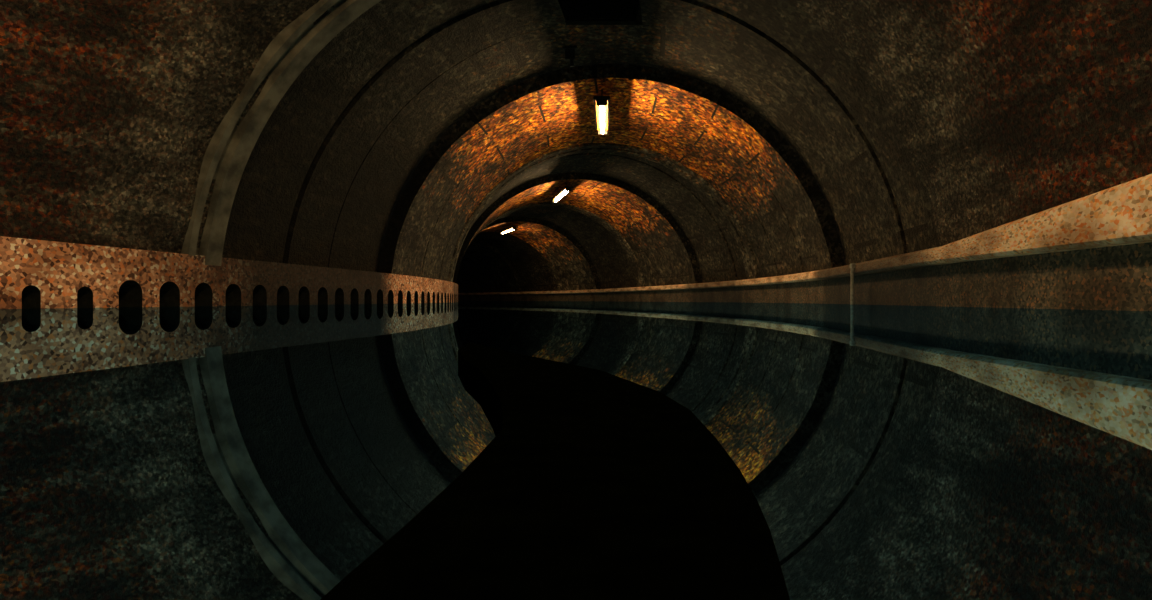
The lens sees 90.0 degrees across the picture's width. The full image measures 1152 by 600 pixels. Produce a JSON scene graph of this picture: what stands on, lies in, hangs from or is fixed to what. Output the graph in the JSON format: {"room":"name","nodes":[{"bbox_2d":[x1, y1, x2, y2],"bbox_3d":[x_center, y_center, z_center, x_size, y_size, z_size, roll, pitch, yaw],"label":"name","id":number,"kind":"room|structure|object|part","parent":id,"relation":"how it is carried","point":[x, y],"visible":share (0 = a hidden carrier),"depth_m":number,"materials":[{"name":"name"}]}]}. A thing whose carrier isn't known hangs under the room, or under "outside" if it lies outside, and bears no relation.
{"room":"underground passage","nodes":[
{"label":"underground passage","id":0,"kind":"room"},
{"bbox_2d":[0,301,1151,599],"bbox_3d":[-14.420,0.100,35.500,44.960,0.001,85.000,0,0,0],"label":"water","id":1,"kind":"object","parent":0,"point":[255,452],"visible":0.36,"depth_m":0.42,"materials":[{"name":"black liquid"}]},
{"bbox_2d":[321,342,789,599],"bbox_3d":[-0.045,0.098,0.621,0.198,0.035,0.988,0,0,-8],"label":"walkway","id":2,"kind":"object","parent":1,"relation":"on","point":[594,484],"visible":0.95,"depth_m":0.22,"materials":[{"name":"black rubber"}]},
{"bbox_2d":[0,236,1151,310],"bbox_3d":[-3.144,-0.200,37.406,32.716,1.000,90.050,0,0,-6],"label":"wall","id":3,"kind":"structure","parent":0,"point":[34,274],"depth_m":8.28,"materials":[{"name":"beige concrete"}]},
{"bbox_2d":[181,0,380,265],"bbox_3d":[-2.639,-3.301,9.130,6.981,5.487,0.659,0,0,0],"label":"trim","id":4,"kind":"structure","parent":3,"relation":"attached to","point":[227,154],"depth_m":9.13,"materials":[{"name":"concrete"}]},
{"bbox_2d":[456,232,557,294],"bbox_3d":[-18.483,-3.159,64.496,10.968,6.982,43.874,0,0,-39],"label":"vault","id":5,"kind":"object","parent":3,"relation":"on","point":[493,261],"visible":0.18,"depth_m":57.03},
{"bbox_2d":[481,217,600,290],"bbox_3d":[-5.954,-3.016,47.275,15.806,6.667,6.550,0,0,0],"label":"vault","id":6,"kind":"object","parent":3,"relation":"on","point":[572,268],"visible":0.57,"depth_m":46.35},
{"bbox_2d":[499,223,517,233],"bbox_3d":[-5.416,-5.735,46.100,0.460,0.570,3.409,0,0,-24],"label":"ceiling lamp","id":7,"kind":"object","parent":6,"relation":"hanging from","point":[506,230],"visible":1,"depth_m":45.57,"materials":[{"name":"black paint"}]},
{"bbox_2d":[467,202,644,286],"bbox_3d":[-1.813,-3.064,35.915,13.147,6.772,1.010,0,0,0],"label":"trim","id":8,"kind":"structure","parent":3,"relation":"attached to","point":[636,266],"depth_m":35.71,"materials":[{"name":"concrete"}]},
{"bbox_2d":[497,206,637,288],"bbox_3d":[-3.169,-3.183,40.215,15.800,7.035,7.569,0,0,0],"label":"vault","id":9,"kind":"object","parent":3,"relation":"on","point":[613,266],"visible":0.41,"depth_m":40.79,"materials":[{"name":"grey concrete"}]},
{"bbox_2d":[0,0,1151,253],"bbox_3d":[-1.145,-3.016,1.230,15.049,6.667,16.460,0,0,0],"label":"vault","id":10,"kind":"object","parent":3,"relation":"on","point":[1006,111],"visible":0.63,"depth_m":7.11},
{"bbox_2d":[453,173,701,286],"bbox_3d":[-0.829,-3.016,32.000,14.357,6.667,6.800,0,0,0],"label":"vault","id":11,"kind":"object","parent":3,"relation":"on","point":[665,255],"visible":0.85,"depth_m":30.45,"materials":[{"name":"stone"}]},
{"bbox_2d":[551,183,572,202],"bbox_3d":[-0.757,-5.735,30.550,0.460,0.570,3.511,0,0,-13],"label":"ceiling lamp","id":12,"kind":"object","parent":11,"relation":"hanging from","point":[565,189],"visible":1,"depth_m":30.12,"materials":[{"name":"black paint"}]},
{"bbox_2d":[222,0,939,271],"bbox_3d":[0.515,-3.254,12.530,14.608,7.192,6.138,0,0,0],"label":"vault","id":13,"kind":"object","parent":3,"relation":"on","point":[322,182],"visible":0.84,"depth_m":12.33,"materials":[{"name":"grey concrete"}]},
{"bbox_2d":[563,45,576,66],"bbox_3d":[-0.150,-6.100,14.450,0.340,0.490,0.220,0,0,0],"label":"bracket","id":14,"kind":"object","parent":13,"relation":"hanging from","point":[569,51],"visible":1,"depth_m":14.38,"materials":[{"name":"black metal"}]},
{"bbox_3d":[-0.150,-6.310,14.450,0.340,0.070,0.220,0,0,0],"label":"mounting plate","id":15,"kind":"part","parent":14,"relation":"part of","materials":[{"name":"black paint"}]},
{"bbox_2d":[558,0,643,24],"bbox_3d":[0.475,-7.505,12.075,2.157,2.410,2.250,0,0,0],"label":"shaft","id":16,"kind":"object","parent":13,"relation":"in","point":[572,10],"visible":0.78,"depth_m":13.01,"materials":[{"name":"brick"}]},
{"bbox_2d":[448,143,758,281],"bbox_3d":[1.019,-3.064,22.515,12.965,6.772,1.010,0,0,0],"label":"trim","id":17,"kind":"structure","parent":3,"relation":"attached to","point":[746,251],"depth_m":22.37,"materials":[{"name":"concrete"}]},
{"bbox_2d":[471,152,746,282],"bbox_3d":[0.494,-3.230,25.810,14.526,7.140,5.578,0,0,0],"label":"vault","id":18,"kind":"object","parent":3,"relation":"on","point":[714,245],"visible":0.48,"depth_m":26.28,"materials":[{"name":"grey concrete"}]},
{"bbox_2d":[377,64,844,280],"bbox_3d":[1.026,-3.040,18.800,12.854,6.720,6.400,0,0,0],"label":"vault","id":19,"kind":"object","parent":3,"relation":"on","point":[787,221],"visible":0.88,"depth_m":17.20,"materials":[{"name":"orange stone"}]},
{"bbox_2d":[593,89,609,134],"bbox_3d":[0.788,-5.695,17.300,0.460,0.650,2.924,0,0,3],"label":"ceiling lamp","id":20,"kind":"object","parent":19,"relation":"hanging from","point":[601,103],"visible":1,"depth_m":16.89,"materials":[{"name":"black paint"}]},
{"bbox_2d":[458,174,1151,294],"bbox_3d":[-3.284,-0.838,37.406,14.883,0.675,89.036,0,0,-18],"label":"ledge","id":21,"kind":"object","parent":3,"relation":"on","point":[1121,214],"visible":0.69,"depth_m":6.31,"materials":[{"name":"concrete"}]},
{"bbox_2d":[850,263,855,304],"bbox_3d":[6.010,-0.295,12.500,0.102,0.990,0.120,0,0,0],"label":"drain pipe","id":22,"kind":"object","parent":21,"relation":"attached to","point":[852,266],"visible":0.87,"depth_m":12.48,"materials":[{"name":"metal"}]}
]}

